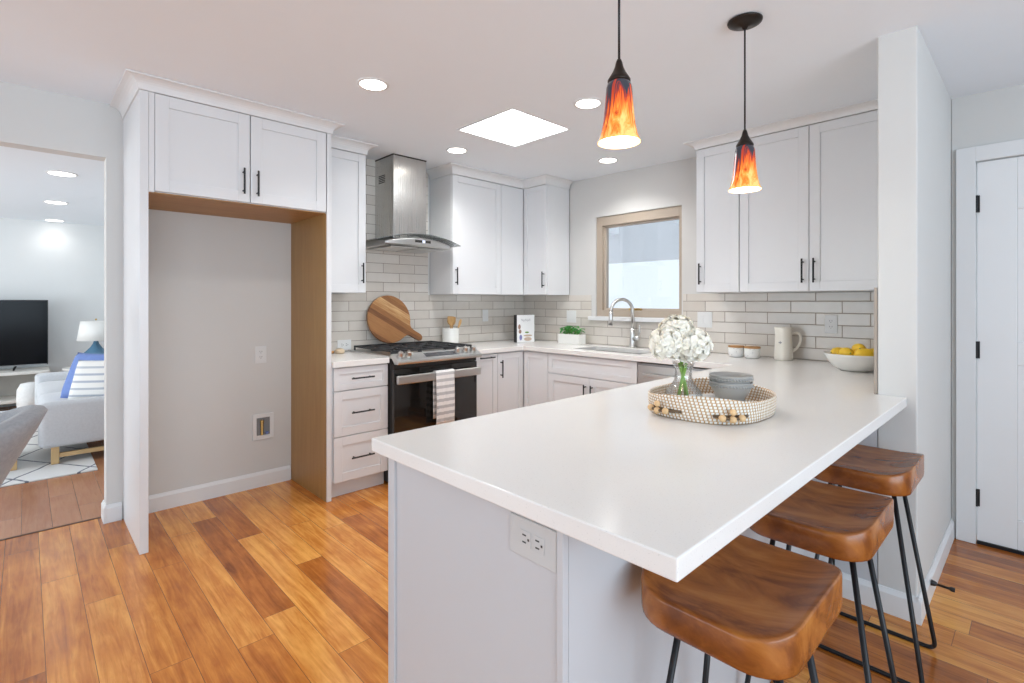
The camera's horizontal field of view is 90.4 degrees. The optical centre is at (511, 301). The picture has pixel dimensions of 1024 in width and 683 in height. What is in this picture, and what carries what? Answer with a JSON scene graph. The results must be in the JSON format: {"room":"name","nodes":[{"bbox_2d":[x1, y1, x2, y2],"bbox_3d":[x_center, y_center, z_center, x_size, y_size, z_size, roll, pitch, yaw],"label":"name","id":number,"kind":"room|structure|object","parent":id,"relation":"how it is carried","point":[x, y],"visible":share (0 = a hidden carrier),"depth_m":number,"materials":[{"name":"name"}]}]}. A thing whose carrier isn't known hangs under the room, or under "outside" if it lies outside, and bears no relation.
{"room":"kitchen","nodes":[
{"label":"kitchen","id":0,"kind":"room"},
{"bbox_2d":[0,218,103,406],"bbox_3d":[-7.268,0.062,5.494,5.400,2.500,0.100,0,0,-44],"label":"wall","id":1,"kind":"structure","parent":0,"point":[61,264],"depth_m":6.68,"materials":[{"name":"paint"}]},
{"bbox_2d":[0,146,103,225],"bbox_3d":[-4.645,-1.113,4.633,8.000,0.150,5.170,0,0,-44],"label":"ceiling","id":2,"kind":"structure","parent":0,"point":[25,184],"depth_m":4.67,"materials":[{"name":"paint"}]},
{"bbox_2d":[44,219,64,221],"bbox_3d":[-5.851,-1.034,6.503,0.202,0.006,0.202,0,0,-44],"label":"recessed light","id":3,"kind":"object","parent":2,"relation":"in","point":[53,220],"visible":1,"depth_m":6.49,"materials":[{"name":"paint"}]},
{"bbox_2d":[43,200,68,204],"bbox_3d":[-4.771,-1.034,5.323,0.202,0.006,0.202,0,0,-44],"label":"recessed light","id":4,"kind":"object","parent":2,"relation":"in","point":[45,201],"visible":1,"depth_m":5.31,"materials":[{"name":"paint"}]},
{"bbox_2d":[45,170,77,176],"bbox_3d":[-3.650,-1.034,4.125,0.202,0.006,0.202,0,0,-44],"label":"recessed light","id":5,"kind":"object","parent":2,"relation":"in","point":[52,172],"visible":1,"depth_m":4.11,"materials":[{"name":"paint"}]},
{"bbox_2d":[0,81,519,518],"bbox_3d":[-2.757,0.013,2.761,8.140,2.600,0.115,0,0,-44],"label":"wall","id":6,"kind":"structure","parent":0,"point":[219,288],"depth_m":3.31,"materials":[{"name":"paint"}]},
{"bbox_2d":[101,500,105,523],"bbox_3d":[-2.447,1.260,3.048,0.014,0.105,0.130,0,0,-44],"label":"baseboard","id":7,"kind":"structure","parent":6,"relation":"attached to","point":[103,504],"depth_m":3.01,"materials":[{"name":"paint"}]},
{"bbox_2d":[106,502,121,522],"bbox_3d":[-2.375,1.260,3.037,0.073,0.105,0.014,0,0,-44],"label":"baseboard","id":8,"kind":"structure","parent":6,"relation":"attached to","point":[113,511],"depth_m":3.03,"materials":[{"name":"paint"}]},
{"bbox_2d":[148,465,290,512],"bbox_3d":[-1.972,1.260,3.422,0.938,0.105,0.014,0,0,-44],"label":"baseboard","id":9,"kind":"structure","parent":6,"relation":"attached to","point":[175,498],"depth_m":3.41,"materials":[{"name":"paint"}]},
{"bbox_2d":[255,346,265,362],"bbox_3d":[-1.783,0.378,3.609,0.076,0.120,0.007,0,0,-44],"label":"outlet plate","id":10,"kind":"object","parent":6,"relation":"attached to","point":[260,351],"visible":1,"depth_m":3.61,"materials":[{"name":"white plastic"}]},
{"bbox_2d":[252,412,273,440],"bbox_3d":[-1.764,0.887,3.613,0.142,0.180,0.027,0,0,-44],"label":"water supply box","id":11,"kind":"object","parent":6,"relation":"attached to","point":[262,424],"visible":1,"depth_m":3.61,"materials":[{"name":"white plastic"}]},
{"bbox_2d":[331,134,377,293],"bbox_3d":[-1.299,-0.617,3.785,0.449,1.109,0.397,0,0,-44],"label":"upper cabinet","id":12,"kind":"object","parent":6,"relation":"attached to","point":[348,166],"visible":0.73,"depth_m":3.71,"materials":[{"name":"paint"}]},
{"bbox_2d":[366,153,459,253],"bbox_3d":[-0.855,-0.793,4.143,0.764,0.749,0.498,0,0,-44],"label":"range hood","id":13,"kind":"object","parent":6,"relation":"attached to","point":[400,180],"visible":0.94,"depth_m":4.10,"materials":[{"name":"metal"}]},
{"bbox_2d":[366,237,449,253],"bbox_3d":[-0.867,-0.469,4.156,0.600,0.088,0.458,0,0,-44],"label":"hood","id":14,"kind":"object","parent":13,"relation":"attached to","point":[417,245],"depth_m":4.02,"materials":[{"name":"metal"}]},
{"bbox_2d":[331,158,522,351],"bbox_3d":[-0.744,-0.388,4.603,2.386,1.568,0.008,0,0,-44],"label":"wall tile","id":15,"kind":"structure","parent":6,"relation":"attached to","point":[403,276],"depth_m":4.48,"materials":[{"name":"white tile"}]},
{"bbox_2d":[337,339,350,349],"bbox_3d":[-1.329,0.344,4.031,0.115,0.080,0.007,0,0,-44],"label":"outlet plate","id":16,"kind":"object","parent":15,"relation":"attached to","point":[344,344],"visible":0.98,"depth_m":4.03,"materials":[{"name":"white plastic"}]},
{"bbox_2d":[483,310,487,321],"bbox_3d":[-0.263,0.141,5.051,0.074,0.118,0.008,0,0,-44],"label":"switch plate","id":17,"kind":"object","parent":15,"relation":"attached to","point":[485,312],"visible":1,"depth_m":5.05,"materials":[{"name":"white plastic"}]},
{"bbox_2d":[430,174,522,294],"bbox_3d":[-0.303,-0.578,4.758,0.858,1.030,0.368,0,0,-44],"label":"upper cabinet","id":18,"kind":"object","parent":6,"relation":"attached to","point":[484,218],"visible":1,"depth_m":4.57,"materials":[{"name":"paint"}]},
{"bbox_2d":[426,162,573,295],"bbox_3d":[-0.092,-0.617,4.734,1.257,1.109,0.693,0,0,-44],"label":"upper cabinet","id":19,"kind":"object","parent":6,"relation":"attached to","point":[545,207],"visible":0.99,"depth_m":4.83,"materials":[{"name":"paint"}]},
{"bbox_2d":[0,0,1023,189],"bbox_3d":[-0.282,-1.260,0.289,8.300,0.356,7.120,0,0,-44],"label":"ceiling","id":20,"kind":"structure","parent":0,"point":[447,66],"depth_m":2.39,"materials":[{"name":"paint"}]},
{"bbox_2d":[356,77,388,90],"bbox_3d":[-0.738,-1.151,2.701,0.168,0.006,0.168,0,0,-44],"label":"recessed light","id":21,"kind":"object","parent":20,"relation":"in","point":[367,83],"visible":1,"depth_m":2.69,"materials":[{"name":"paint"}]},
{"bbox_2d":[446,147,467,153],"bbox_3d":[-0.423,-1.160,3.907,0.168,0.006,0.168,0,0,-44],"label":"recessed light","id":22,"kind":"object","parent":20,"relation":"in","point":[455,150],"visible":1,"depth_m":3.90,"materials":[{"name":"paint"}]},
{"bbox_2d":[457,108,569,146],"bbox_3d":[0.013,-1.197,3.410,0.538,0.094,0.535,0,0,-44],"label":"skylight","id":23,"kind":"object","parent":20,"relation":"attached to","point":[512,127],"visible":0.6,"depth_m":3.41,"materials":[{"name":"glass"}]},
{"bbox_2d":[573,97,602,108],"bbox_3d":[0.439,-1.143,2.938,0.168,0.006,0.168,0,0,-44],"label":"recessed light","id":24,"kind":"object","parent":20,"relation":"in","point":[588,102],"visible":1,"depth_m":2.93,"materials":[{"name":"paint"}]},
{"bbox_2d":[598,157,617,162],"bbox_3d":[0.784,-1.151,4.153,0.168,0.006,0.168,0,0,-44],"label":"recessed light","id":25,"kind":"object","parent":20,"relation":"in","point":[606,159],"visible":1,"depth_m":4.15,"materials":[{"name":"paint"}]},
{"bbox_2d":[598,0,640,148],"bbox_3d":[0.312,-0.798,1.481,0.132,0.671,0.132,0,0,-44],"label":"pendant lamp","id":26,"kind":"object","parent":20,"relation":"hanging from","point":[619,129],"visible":1,"depth_m":1.45,"materials":[{"name":"orange glass"}]},
{"bbox_2d":[727,12,762,192],"bbox_3d":[0.939,-0.791,2.051,0.132,0.683,0.132,0,0,-44],"label":"pendant lamp","id":27,"kind":"object","parent":20,"relation":"hanging from","point":[745,179],"visible":1,"depth_m":2.02,"materials":[{"name":"orange glass"}]},
{"bbox_2d":[0,406,1023,682],"bbox_3d":[-2.180,1.373,2.057,8.000,0.120,12.300,0,0,-44],"label":"floor","id":28,"kind":"structure","parent":0,"point":[280,582],"depth_m":2.23,"materials":[{"name":"brown wood"}]},
{"bbox_2d":[0,405,47,486],"bbox_3d":[-2.186,0.867,1.817,0.781,0.892,0.650,0,0,-44],"label":"armchair","id":29,"kind":"object","parent":28,"relation":"on","point":[18,425],"visible":1,"depth_m":1.94,"materials":[{"name":"grey fabric"}]},
{"bbox_2d":[0,366,49,404],"bbox_3d":[-6.562,1.077,5.747,1.970,0.469,0.490,0,0,-44],"label":"media console","id":30,"kind":"object","parent":28,"relation":"on","point":[10,380],"visible":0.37,"depth_m":6.31,"materials":[{"name":"white wood"}]},
{"bbox_2d":[0,395,15,404],"bbox_3d":[-6.565,1.192,5.750,1.808,0.040,0.460,0,0,-44],"label":"shelf","id":31,"kind":"object","parent":30,"relation":"attached to","point":[4,399],"depth_m":6.08,"materials":[{"name":"white wood"}]},
{"bbox_2d":[0,300,47,370],"bbox_3d":[-6.436,0.411,5.861,1.610,0.856,0.188,0,0,-44],"label":"television","id":32,"kind":"object","parent":30,"relation":"on","point":[23,323],"visible":1,"depth_m":6.26,"materials":[{"name":"black metal"}]},
{"bbox_2d":[16,382,34,407],"bbox_3d":[-5.596,1.125,5.917,0.250,0.370,0.250,0,0,-44],"label":"sofa arm","id":33,"kind":"object","parent":28,"relation":"on","point":[25,393],"visible":0.47,"depth_m":5.81},
{"bbox_2d":[0,428,97,487],"bbox_3d":[-4.919,1.306,4.167,2.160,0.011,2.665,0,0,-44],"label":"area rug","id":34,"kind":"object","parent":28,"relation":"on","point":[34,462],"visible":0.45,"depth_m":4.05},
{"bbox_2d":[0,411,16,470],"bbox_3d":[-4.259,1.113,3.930,0.685,0.372,0.680,0,0,-44],"label":"coffee table","id":35,"kind":"object","parent":34,"relation":"on","point":[14,467],"visible":0.07,"depth_m":3.91,"materials":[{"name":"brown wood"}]},
{"bbox_2d":[35,371,103,464],"bbox_3d":[-4.098,0.906,5.049,0.915,0.786,2.125,0,0,-44],"label":"armchair","id":36,"kind":"object","parent":34,"relation":"on","point":[66,421],"visible":0.3,"depth_m":4.14,"materials":[{"name":"grey fabric"}]},
{"bbox_2d":[37,380,64,398],"bbox_3d":[-4.484,0.933,5.333,0.720,0.152,0.940,0,0,-44],"label":"seat cushion","id":37,"kind":"object","parent":36,"relation":"on","point":[43,386],"depth_m":5.12,"materials":[{"name":"grey fabric"}]},
{"bbox_2d":[38,392,67,404],"bbox_3d":[-3.832,0.933,4.651,0.720,0.152,0.940,0,0,-44],"label":"seat cushion","id":38,"kind":"object","parent":36,"relation":"on","point":[55,396],"depth_m":4.54,"materials":[{"name":"grey fabric"}]},
{"bbox_2d":[60,352,103,397],"bbox_3d":[-3.801,0.672,4.590,0.440,0.405,0.238,0,0,6],"label":"throw pillow","id":39,"kind":"object","parent":36,"relation":"on","point":[80,356],"visible":0.32,"depth_m":4.57,"materials":[{"name":"blue fabric"}]},
{"bbox_2d":[68,360,103,398],"bbox_3d":[-3.627,0.684,4.437,0.370,0.341,0.219,0,0,-8],"label":"throw pillow","id":40,"kind":"object","parent":36,"relation":"on","point":[88,379],"visible":0.61,"depth_m":4.36,"materials":[{"name":"white fabric"}]},
{"bbox_2d":[0,517,100,540],"bbox_3d":[-4.114,1.321,1.547,4.500,0.022,0.020,0,0,-44],"label":"trim","id":41,"kind":"structure","parent":28,"relation":"on","point":[96,517],"depth_m":2.93,"materials":[{"name":"brown wood"}]},
{"bbox_2d":[110,69,344,554],"bbox_3d":[-1.745,0.070,3.182,1.153,2.483,0.676,0,0,-44],"label":"surround","id":42,"kind":"object","parent":28,"relation":"on","point":[187,148],"visible":1,"depth_m":2.97,"materials":[{"name":"paint"}]},
{"bbox_2d":[331,363,387,497],"bbox_3d":[-1.227,0.875,3.684,0.413,0.874,0.644,0,0,-44],"label":"base cabinet","id":43,"kind":"object","parent":28,"relation":"on","point":[359,394],"visible":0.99,"depth_m":3.47,"materials":[{"name":"paint"}]},
{"bbox_2d":[331,351,388,367],"bbox_3d":[-1.234,0.417,3.691,0.413,0.040,0.628,0,0,-44],"label":"countertop","id":44,"kind":"structure","parent":43,"relation":"on","point":[347,359],"depth_m":3.54,"materials":[{"name":"white stone"}]},
{"bbox_2d":[331,348,344,353],"bbox_3d":[-1.341,0.377,3.843,0.154,0.040,0.072,0,0,-44],"label":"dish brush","id":45,"kind":"object","parent":44,"relation":"on","point":[339,350],"visible":0.89,"depth_m":3.84,"materials":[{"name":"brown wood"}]},
{"bbox_2d":[351,341,481,481],"bbox_3d":[-0.761,0.821,4.057,0.764,0.944,0.712,0,0,-44],"label":"gas range","id":46,"kind":"object","parent":28,"relation":"on","point":[411,365],"visible":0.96,"depth_m":3.78,"materials":[{"name":"metal"}]},
{"bbox_2d":[367,295,421,342],"bbox_3d":[-0.986,0.148,4.277,0.506,0.397,0.080,0,0,-44],"label":"cutting board","id":47,"kind":"object","parent":46,"relation":"on","point":[388,317],"visible":1,"depth_m":4.23,"materials":[{"name":"brown wood"}]},
{"bbox_2d":[351,347,460,358],"bbox_3d":[-0.792,0.397,4.090,0.764,0.020,0.622,0,0,-44],"label":"cooktop","id":48,"kind":"object","parent":46,"relation":"in","point":[365,351],"depth_m":3.86,"materials":[{"name":"metal"}]},
{"bbox_2d":[433,369,454,424],"bbox_3d":[-0.509,0.716,3.825,0.172,0.403,0.054,0,0,-44],"label":"dish towel","id":49,"kind":"object","parent":46,"relation":"hanging from","point":[444,384],"visible":0.97,"depth_m":3.80,"materials":[{"name":"white fabric"}]},
{"bbox_2d":[476,353,496,416],"bbox_3d":[-0.419,0.875,4.457,0.268,0.874,0.644,0,0,-44],"label":"base cabinet","id":50,"kind":"object","parent":28,"relation":"on","point":[487,380],"visible":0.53,"depth_m":4.27,"materials":[{"name":"paint"}]},
{"bbox_2d":[497,350,548,411],"bbox_3d":[0.101,0.875,4.777,0.918,0.874,0.899,0,0,-44],"label":"base cabinet","id":51,"kind":"object","parent":28,"relation":"on","point":[522,376],"visible":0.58,"depth_m":4.46,"materials":[{"name":"paint"}]},
{"bbox_2d":[372,339,906,581],"bbox_3d":[0.189,0.417,3.104,3.110,0.038,3.444,0,0,-44],"label":"countertop","id":52,"kind":"structure","parent":51,"relation":"on","point":[660,495],"depth_m":1.32,"materials":[{"name":"white stone"}]},
{"bbox_2d":[442,328,458,342],"bbox_3d":[-0.557,0.319,4.613,0.152,0.156,0.152,0,0,-44],"label":"utensil crock","id":53,"kind":"object","parent":52,"relation":"on","point":[451,335],"visible":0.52,"depth_m":4.55,"materials":[{"name":"white ceramic"}]},
{"bbox_2d":[447,316,453,327],"bbox_3d":[-0.553,0.254,4.611,0.081,0.240,0.020,0,0,-44],"label":"wooden spoon","id":54,"kind":"object","parent":53,"relation":"in","point":[450,319],"visible":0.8,"depth_m":4.61,"materials":[{"name":"brown wood"}]},
{"bbox_2d":[514,315,533,341],"bbox_3d":[0.119,0.264,4.977,0.196,0.265,0.062,0,0,-26],"label":"cookbook","id":55,"kind":"object","parent":52,"relation":"on","point":[523,324],"visible":1,"depth_m":4.95,"materials":[{"name":"paper"}]},
{"bbox_2d":[524,334,531,340],"bbox_3d":[0.155,0.354,4.962,0.095,0.063,0.001,0,0,-26],"label":"bowl","id":56,"kind":"object","parent":55,"relation":"on","point":[527,337],"depth_m":4.96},
{"bbox_2d":[558,326,585,344],"bbox_3d":[0.557,0.311,4.769,0.157,0.173,0.265,0,0,-44],"label":"planter","id":57,"kind":"object","parent":52,"relation":"on","point":[565,337],"visible":1,"depth_m":4.72,"materials":[{"name":"white ceramic"}]},
{"bbox_2d":[608,298,640,347],"bbox_3d":[0.959,0.183,4.367,0.274,0.429,0.112,0,0,4],"label":"faucet","id":58,"kind":"object","parent":52,"relation":"on","point":[633,338],"visible":1,"depth_m":4.36,"materials":[{"name":"silver metal"}]},
{"bbox_2d":[648,377,776,424],"bbox_3d":[0.717,0.353,1.846,0.486,0.088,0.400,0,0,-44],"label":"woven tray","id":59,"kind":"object","parent":52,"relation":"on","point":[759,405],"visible":0.96,"depth_m":1.69,"materials":[{"name":"wicker"}]},
{"bbox_2d":[689,393,745,400],"bbox_3d":[0.761,0.367,1.847,0.251,0.040,0.221,0,0,0],"label":"linen napkin","id":60,"kind":"object","parent":59,"relation":"in","point":[707,394],"visible":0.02,"depth_m":1.95,"materials":[{"name":"white fabric"}]},
{"bbox_2d":[708,379,753,400],"bbox_3d":[0.824,0.340,1.914,0.157,0.082,0.158,0,0,-44],"label":"bowl","id":61,"kind":"object","parent":60,"relation":"on","point":[739,392],"visible":0.69,"depth_m":1.86,"materials":[{"name":"grey ceramic"}]},
{"bbox_2d":[709,371,753,383],"bbox_3d":[0.824,0.314,1.914,0.157,0.082,0.158,0,0,-44],"label":"bowl","id":62,"kind":"object","parent":61,"relation":"on","point":[726,377],"visible":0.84,"depth_m":1.88,"materials":[{"name":"grey ceramic"}]},
{"bbox_3d":[0.635,0.305,1.885,0.142,0.159,0.142,0,0,-44],"label":"glass vase","id":63,"kind":"object","parent":59,"relation":"in","visible":0},
{"bbox_2d":[648,326,688,395],"bbox_3d":[0.576,0.232,1.882,0.146,0.289,0.143,0,0,-35],"label":"hydrangea","id":64,"kind":"object","parent":63,"relation":"in","point":[663,343],"visible":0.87,"depth_m":1.84,"materials":[{"name":"white plant"}]},
{"bbox_2d":[657,315,694,395],"bbox_3d":[0.621,0.213,1.906,0.138,0.327,0.142,0,0,-9],"label":"hydrangea","id":65,"kind":"object","parent":63,"relation":"in","point":[683,323],"visible":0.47,"depth_m":1.87,"materials":[{"name":"white plant"}]},
{"bbox_2d":[677,328,713,394],"bbox_3d":[0.663,0.233,1.868,0.151,0.288,0.142,0,0,-44],"label":"hydrangea","id":66,"kind":"object","parent":63,"relation":"in","point":[697,345],"visible":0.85,"depth_m":1.82,"materials":[{"name":"white plant"}]},
{"bbox_2d":[728,345,743,356],"bbox_3d":[1.607,0.357,3.646,0.107,0.081,0.107,0,0,-44],"label":"canister","id":67,"kind":"object","parent":52,"relation":"on","point":[733,350],"visible":0.99,"depth_m":3.60,"materials":[{"name":"ceramic"}]},
{"bbox_2d":[744,346,760,358],"bbox_3d":[1.686,0.357,3.570,0.107,0.081,0.107,0,0,-44],"label":"canister","id":68,"kind":"object","parent":52,"relation":"on","point":[753,352],"visible":1,"depth_m":3.53,"materials":[{"name":"ceramic"}]},
{"bbox_2d":[774,327,801,360],"bbox_3d":[1.865,0.285,3.450,0.130,0.224,0.151,0,0,-44],"label":"pitcher","id":69,"kind":"object","parent":52,"relation":"on","point":[783,350],"visible":1,"depth_m":3.42,"materials":[{"name":"beige ceramic"}]},
{"bbox_2d":[824,351,873,371],"bbox_3d":[1.973,0.348,2.923,0.312,0.098,0.312,0,0,-44],"label":"fruit bowl","id":70,"kind":"object","parent":52,"relation":"on","point":[851,363],"visible":0.79,"depth_m":2.83,"materials":[{"name":"white ceramic"}]},
{"bbox_2d":[830,347,841,353],"bbox_3d":[1.933,0.306,3.002,0.091,0.072,0.087,0,0,-44],"label":"lemon","id":71,"kind":"object","parent":70,"relation":"in","point":[835,350],"visible":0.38,"depth_m":2.98,"materials":[{"name":"yellow food"}]},
{"bbox_2d":[838,347,853,355],"bbox_3d":[1.917,0.300,2.917,0.093,0.073,0.086,0,0,-44],"label":"lemon","id":72,"kind":"object","parent":70,"relation":"in","point":[844,351],"visible":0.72,"depth_m":2.88,"materials":[{"name":"yellow food"}]},
{"bbox_2d":[851,343,865,351],"bbox_3d":[1.996,0.279,2.928,0.104,0.074,0.076,0,0,-44],"label":"lemon","id":73,"kind":"object","parent":70,"relation":"in","point":[854,347],"visible":0.45,"depth_m":2.90,"materials":[{"name":"yellow food"}]},
{"bbox_2d":[853,348,873,355],"bbox_3d":[1.976,0.299,2.855,0.082,0.072,0.099,0,0,-44],"label":"lemon","id":74,"kind":"object","parent":70,"relation":"in","point":[864,351],"visible":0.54,"depth_m":2.83,"materials":[{"name":"yellow food"}]},
{"bbox_2d":[548,353,638,401],"bbox_3d":[0.816,0.875,4.228,0.644,0.874,0.880,0,0,-44],"label":"base cabinet","id":75,"kind":"object","parent":28,"relation":"on","point":[569,376],"visible":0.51,"depth_m":4.06,"materials":[{"name":"paint"}]},
{"bbox_2d":[388,458,834,682],"bbox_3d":[0.729,0.874,2.092,2.426,0.874,0.714,0,0,-44],"label":"base cabinet","id":76,"kind":"object","parent":28,"relation":"on","point":[464,606],"visible":0.24,"depth_m":1.19,"materials":[{"name":"paint"}]},
{"bbox_2d":[510,512,556,572],"bbox_3d":[0.043,0.500,1.060,0.007,0.083,0.134,0,0,-44],"label":"outlet plate","id":77,"kind":"object","parent":76,"relation":"attached to","point":[536,542],"visible":1,"depth_m":1.05,"materials":[{"name":"white plastic"}]},
{"bbox_2d":[520,529,530,548],"bbox_3d":[0.028,0.500,1.072,0.001,0.034,0.032,0,0,-44],"label":"socket","id":78,"kind":"object","parent":77,"relation":"attached to","point":[525,534],"depth_m":1.07,"materials":[{"name":"white plastic"}]},
{"bbox_2d":[533,535,543,555],"bbox_3d":[0.054,0.500,1.045,0.001,0.034,0.032,0,0,-44],"label":"socket","id":79,"kind":"object","parent":77,"relation":"attached to","point":[538,540],"depth_m":1.04,"materials":[{"name":"white plastic"}]},
{"bbox_2d":[638,362,708,383],"bbox_3d":[1.330,0.876,3.686,0.652,0.871,0.600,0,0,-44],"label":"dishwasher","id":80,"kind":"object","parent":28,"relation":"on","point":[647,372],"visible":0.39,"depth_m":3.58,"materials":[{"name":"metal"}]},
{"bbox_2d":[641,534,841,682],"bbox_3d":[0.503,0.946,1.101,0.408,0.734,0.375,0,0,-44],"label":"bar stool","id":81,"kind":"object","parent":28,"relation":"on","point":[762,610],"visible":0.84,"depth_m":1.02,"materials":[{"name":"brown wood"}]},
{"bbox_2d":[745,480,897,682],"bbox_3d":[0.915,0.946,1.504,0.408,0.734,0.375,0,0,-44],"label":"bar stool","id":82,"kind":"object","parent":28,"relation":"on","point":[828,520],"visible":0.76,"depth_m":1.41,"materials":[{"name":"brown wood"}]},
{"bbox_2d":[814,444,936,682],"bbox_3d":[1.357,0.946,1.940,0.408,0.734,0.375,0,0,-44],"label":"bar stool","id":83,"kind":"object","parent":28,"relation":"on","point":[893,473],"visible":0.61,"depth_m":1.83,"materials":[{"name":"brown wood"}]},
{"bbox_3d":[-5.282,1.063,6.355,0.510,0.501,0.510,0,0,-44],"label":"end table","id":84,"kind":"object","parent":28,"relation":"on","visible":0},
{"bbox_2d":[77,319,103,353],"bbox_3d":[-5.236,0.513,6.400,0.374,0.596,0.374,0,0,-44],"label":"table lamp","id":85,"kind":"object","parent":84,"relation":"on","point":[93,331],"visible":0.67,"depth_m":6.27,"materials":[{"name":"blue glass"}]},
{"bbox_2d":[609,227,618,234],"bbox_3d":[0.645,-1.150,7.168,2.830,0.165,0.120,0,0,-44],"label":"sky","id":86,"kind":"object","parent":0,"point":[612,231],"visible":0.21,"depth_m":8.02,"materials":[{"name":"white"}]},
{"bbox_2d":[609,222,678,263],"bbox_3d":[3.370,-0.902,6.468,0.120,0.570,9.000,0,0,-44],"label":"wall","id":87,"kind":"structure","parent":0,"point":[658,241],"depth_m":7.77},
{"bbox_2d":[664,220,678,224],"bbox_3d":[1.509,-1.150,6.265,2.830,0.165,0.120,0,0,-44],"label":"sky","id":88,"kind":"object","parent":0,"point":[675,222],"depth_m":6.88,"materials":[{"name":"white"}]},
{"bbox_2d":[526,157,873,361],"bbox_3d":[1.379,0.013,4.224,0.140,2.600,3.490,0,0,-44],"label":"wall","id":89,"kind":"structure","parent":0,"point":[670,184],"depth_m":4.52,"materials":[{"name":"paint"}]},
{"bbox_2d":[588,316,663,322],"bbox_3d":[1.053,0.157,4.431,0.045,0.037,0.950,0,0,-44],"label":"window sill","id":90,"kind":"structure","parent":89,"relation":"attached to","point":[600,318],"depth_m":4.45,"materials":[{"name":"paint"}]},
{"bbox_2d":[597,205,681,317],"bbox_3d":[1.119,-0.323,4.473,0.092,0.918,0.858,0,0,-44],"label":"window","id":91,"kind":"structure","parent":89,"relation":"in","point":[669,213],"depth_m":4.54,"materials":[{"name":"beige wood"}]},
{"bbox_2d":[523,292,873,360],"bbox_3d":[1.273,0.169,4.227,0.008,0.456,3.338,0,0,-44],"label":"wall tile","id":92,"kind":"structure","parent":89,"relation":"attached to","point":[745,319],"depth_m":3.72,"materials":[{"name":"white tile"}]},
{"bbox_2d":[567,310,575,322],"bbox_3d":[0.576,0.147,4.944,0.008,0.118,0.118,0,0,-44],"label":"switch plate","id":93,"kind":"object","parent":92,"relation":"attached to","point":[571,315],"visible":1,"depth_m":4.94,"materials":[{"name":"white plastic"}]},
{"bbox_2d":[697,312,711,327],"bbox_3d":[1.505,0.142,3.973,0.008,0.122,0.118,0,0,-44],"label":"switch plate","id":94,"kind":"object","parent":92,"relation":"attached to","point":[704,319],"visible":1,"depth_m":3.97,"materials":[{"name":"white plastic"}]},
{"bbox_2d":[825,315,837,332],"bbox_3d":[2.101,0.150,3.350,0.007,0.118,0.074,0,0,-44],"label":"outlet plate","id":95,"kind":"object","parent":92,"relation":"attached to","point":[831,321],"visible":1,"depth_m":3.35,"materials":[{"name":"white plastic"}]},
{"bbox_2d":[696,141,748,292],"bbox_3d":[1.544,-0.578,3.667,0.368,1.030,0.306,0,0,-44],"label":"upper cabinet","id":96,"kind":"object","parent":89,"relation":"attached to","point":[717,209],"visible":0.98,"depth_m":3.57,"materials":[{"name":"paint"}]},
{"bbox_2d":[683,99,877,292],"bbox_3d":[1.830,-0.604,3.347,0.397,1.083,1.292,0,0,-44],"label":"upper cabinet","id":97,"kind":"object","parent":89,"relation":"attached to","point":[811,225],"visible":0.71,"depth_m":3.13,"materials":[{"name":"paint"}]},
{"bbox_2d":[878,26,951,596],"bbox_3d":[2.048,0.037,2.546,1.212,2.550,0.136,0,0,-44],"label":"wall","id":98,"kind":"structure","parent":0,"point":[915,103],"depth_m":2.16,"materials":[{"name":"paint"}]},
{"bbox_2d":[835,429,877,581],"bbox_3d":[1.512,0.875,2.237,0.012,0.874,0.157,0,0,-44],"label":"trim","id":99,"kind":"structure","parent":98,"relation":"attached to","point":[863,572],"depth_m":2.21,"materials":[{"name":"paint"}]},
{"bbox_2d":[874,288,877,393],"bbox_3d":[1.993,0.169,2.596,1.200,0.456,0.012,0,0,-44],"label":"trim","id":100,"kind":"structure","parent":98,"relation":"attached to","point":[875,289],"depth_m":2.18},
{"bbox_2d":[842,572,921,625],"bbox_3d":[1.557,1.260,2.171,0.014,0.105,0.302,0,0,-44],"label":"baseboard","id":101,"kind":"structure","parent":98,"relation":"attached to","point":[894,602],"depth_m":2.14,"materials":[{"name":"paint"}]},
{"bbox_2d":[917,519,953,625],"bbox_3d":[2.050,1.260,2.443,1.102,0.105,0.014,0,0,-44],"label":"baseboard","id":102,"kind":"structure","parent":98,"relation":"attached to","point":[934,573],"depth_m":2.39,"materials":[{"name":"paint"}]},
{"bbox_2d":[931,579,954,592],"bbox_3d":[1.860,1.229,2.196,0.026,0.027,0.082,0,0,-44],"label":"door stop","id":103,"kind":"object","parent":98,"relation":"attached to","point":[933,583],"visible":1,"depth_m":2.20,"materials":[{"name":"black metal"}]},
{"bbox_2d":[952,84,1023,537],"bbox_3d":[3.705,0.037,1.605,0.120,2.550,3.510,0,0,-44],"label":"wall","id":104,"kind":"structure","parent":0,"point":[994,116],"depth_m":2.76,"materials":[{"name":"paint"}]},
{"bbox_2d":[956,139,1023,543],"bbox_3d":[2.854,0.237,2.480,0.136,2.149,1.030,0,0,-44],"label":"door frame","id":105,"kind":"structure","parent":104,"relation":"attached to","point":[967,159],"depth_m":2.77,"materials":[{"name":"paint"}]},
{"bbox_2d":[976,156,1023,555],"bbox_3d":[2.800,0.279,2.434,0.128,2.064,0.871,0,0,-44],"label":"door","id":106,"kind":"structure","parent":104,"relation":"in","point":[1000,183],"depth_m":2.69,"materials":[{"name":"paint"}]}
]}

